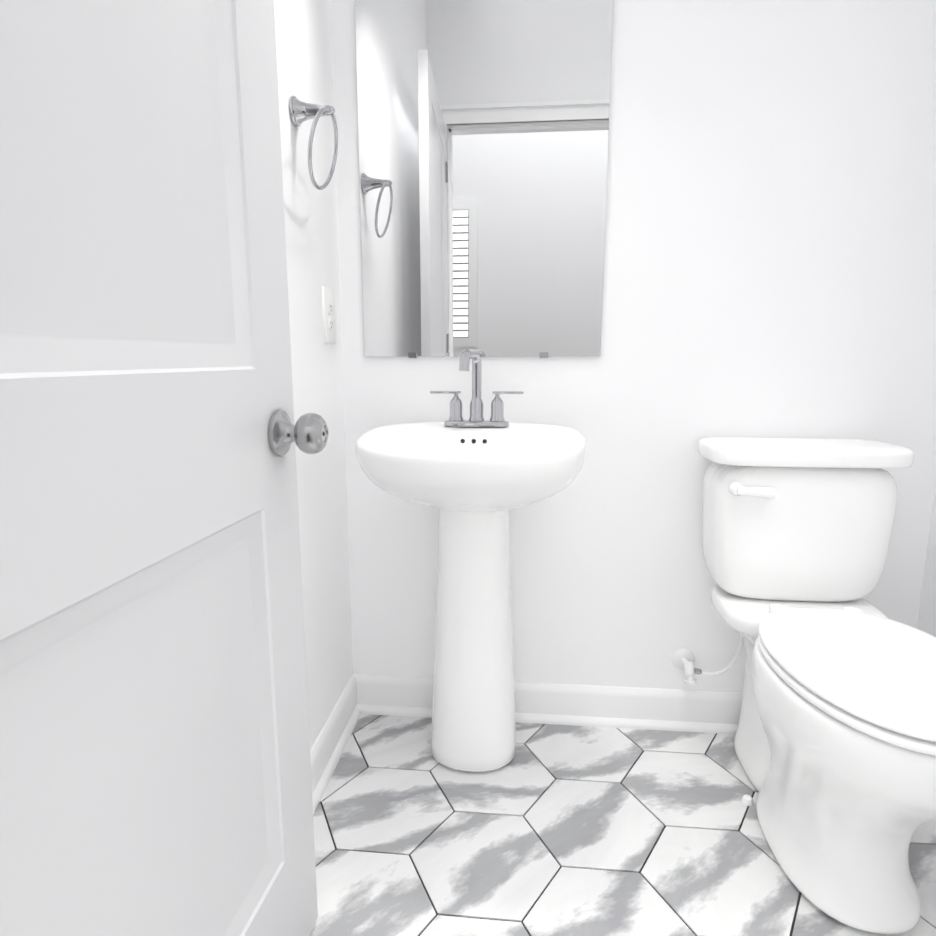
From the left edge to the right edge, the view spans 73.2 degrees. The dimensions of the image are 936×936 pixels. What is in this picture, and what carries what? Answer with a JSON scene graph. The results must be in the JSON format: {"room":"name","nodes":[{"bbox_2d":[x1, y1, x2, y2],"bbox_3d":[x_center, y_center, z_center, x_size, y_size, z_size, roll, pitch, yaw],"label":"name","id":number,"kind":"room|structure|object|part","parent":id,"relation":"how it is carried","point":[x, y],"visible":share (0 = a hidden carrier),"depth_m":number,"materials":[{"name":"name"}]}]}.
{"room":"bathroom","nodes":[
{"label":"bathroom","id":0,"kind":"room"},
{"bbox_2d":[274,0,352,748],"bbox_3d":[-0.467,-0.541,0.825,0.115,2.800,1.590,1,10,5],"label":"wall","id":1,"kind":"structure","parent":0,"point":[303,49],"depth_m":1.47,"materials":[{"name":"paint"}]},
{"bbox_2d":[289,95,337,189],"bbox_3d":[-0.317,-0.676,1.309,0.086,0.181,0.157,1,10,5],"label":"towel ring","id":2,"kind":"object","parent":1,"relation":"attached to","point":[301,112],"visible":1,"depth_m":1.29,"materials":[{"name":"silver metal"}]},
{"bbox_2d":[321,286,335,343],"bbox_3d":[-0.339,-0.373,1.542,0.008,0.133,0.089,1,10,5],"label":"electrical outlet","id":3,"kind":"object","parent":1,"relation":"attached to","point":[328,315],"visible":1,"depth_m":1.53,"materials":[{"name":"white plastic"}]},
{"bbox_2d":[310,674,360,813],"bbox_3d":[-0.390,0.775,1.108,0.028,0.109,1.475,1,10,5],"label":"baseboard","id":4,"kind":"structure","parent":1,"relation":"attached to","point":[329,745],"depth_m":1.59,"materials":[{"name":"paint"}]},
{"bbox_2d":[310,714,935,935],"bbox_3d":[0.361,0.842,1.054,1.934,0.004,2.010,1,10,5],"label":"floor","id":5,"kind":"structure","parent":0,"point":[703,880],"depth_m":1.32,"materials":[{"name":"tile"}]},
{"bbox_2d":[356,349,585,771],"bbox_3d":[0.008,0.242,1.484,0.510,1.030,0.468,1,10,5],"label":"sink","id":6,"kind":"object","parent":5,"relation":"on","point":[475,478],"visible":1,"depth_m":1.48,"materials":[{"name":"white ceramic"}]},
{"bbox_2d":[356,421,585,511],"bbox_3d":[0.008,0.009,1.442,0.513,0.186,0.470,1,10,5],"label":"basin","id":7,"kind":"object","parent":6,"relation":"in","point":[447,466],"depth_m":1.28,"materials":[{"name":"white ceramic"}]},
{"bbox_2d":[430,349,523,426],"bbox_3d":[0.018,-0.191,1.508,0.230,0.186,0.122,1,10,5],"label":"faucet","id":8,"kind":"object","parent":6,"relation":"on","point":[476,419],"depth_m":1.53,"materials":[{"name":"silver metal"}]},
{"bbox_2d":[672,437,935,933],"bbox_3d":[0.744,0.386,1.287,0.450,0.814,0.769,1,10,5],"label":"toilet","id":9,"kind":"object","parent":5,"relation":"on","point":[835,743],"visible":1,"depth_m":1.23,"materials":[{"name":"white ceramic"}]},
{"bbox_3d":[0.637,0.054,1.397,0.078,0.028,0.028,1,10,5],"label":"lever arm","id":10,"kind":"part","parent":9,"relation":"part of"},
{"bbox_3d":[0.778,0.144,1.514,0.404,0.332,0.198,1,10,5],"label":"tank","id":11,"kind":"part","parent":9,"relation":"part of","materials":[{"name":"white ceramic"}]},
{"bbox_3d":[0.778,-0.039,1.480,0.433,0.044,0.223,1,10,5],"label":"tank lid","id":12,"kind":"part","parent":9,"relation":"part of","materials":[{"name":"white ceramic"}]},
{"bbox_3d":[0.741,0.593,1.206,0.368,0.435,0.530,1,10,5],"label":"bowl","id":13,"kind":"part","parent":9,"relation":"part of","materials":[{"name":"white ceramic"}]},
{"bbox_3d":[0.738,0.349,1.132,0.356,0.022,0.478,1,10,5],"label":"seat lid","id":14,"kind":"part","parent":9,"relation":"part of","materials":[{"name":"white plastic"}]},
{"bbox_2d":[317,715,934,935],"bbox_3d":[0.349,0.870,1.067,1.741,0.058,1.675,1,10,5],"label":"grout","id":15,"kind":"structure","parent":0,"point":[795,915],"depth_m":1.32,"materials":[{"name":"grey"}]},
{"bbox_2d":[330,0,935,691],"bbox_3d":[0.424,-0.674,1.583,1.741,2.800,0.115,1,10,5],"label":"wall","id":16,"kind":"structure","parent":0,"point":[770,238],"depth_m":1.56,"materials":[{"name":"paint"}]},
{"bbox_2d":[355,0,612,357],"bbox_3d":[0.032,-0.740,1.546,0.610,0.926,0.008,1,10,5],"label":"mirror","id":17,"kind":"object","parent":16,"relation":"attached to","point":[483,129],"visible":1,"depth_m":1.55,"materials":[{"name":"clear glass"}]},
{"bbox_2d":[353,673,742,733],"bbox_3d":[0.418,0.663,1.746,1.511,0.109,0.028,1,10,5],"label":"baseboard","id":18,"kind":"structure","parent":16,"relation":"attached to","point":[701,711],"depth_m":1.75,"materials":[{"name":"paint"}]},
{"bbox_2d":[917,485,935,636],"bbox_3d":[1.151,-0.514,0.670,0.115,2.800,1.590,1,10,5],"label":"wall","id":19,"kind":"structure","parent":0,"point":[926,622],"depth_m":1.59,"materials":[{"name":"paint"}]},
{"bbox_3d":[-0.441,-0.412,0.093,0.081,2.800,0.115,1,10,5],"label":"wall","id":20,"kind":"structure","parent":0,"visible":0},
{"bbox_2d":[0,0,317,935],"bbox_3d":[-0.345,-0.124,0.599,0.074,2.032,0.758,1,10,5],"label":"door","id":21,"kind":"structure","parent":20,"relation":"in","point":[154,756],"depth_m":0.65,"materials":[{"name":"paint"}]},
{"bbox_2d":[268,410,294,455],"bbox_3d":[-0.266,-0.051,0.927,0.032,0.069,0.069,1,10,5],"label":"backplate","id":22,"kind":"object","parent":21,"relation":"attached to","point":[281,426],"visible":0.92,"depth_m":0.91,"materials":[{"name":"grey metal"}]},
{"bbox_2d":[294,413,328,453],"bbox_3d":[-0.229,-0.050,0.921,0.044,0.061,0.061,1,10,5],"label":"door knob","id":23,"kind":"object","parent":22,"relation":"attached to","point":[309,430],"visible":1,"depth_m":0.90,"materials":[{"name":"metal"}]}
]}

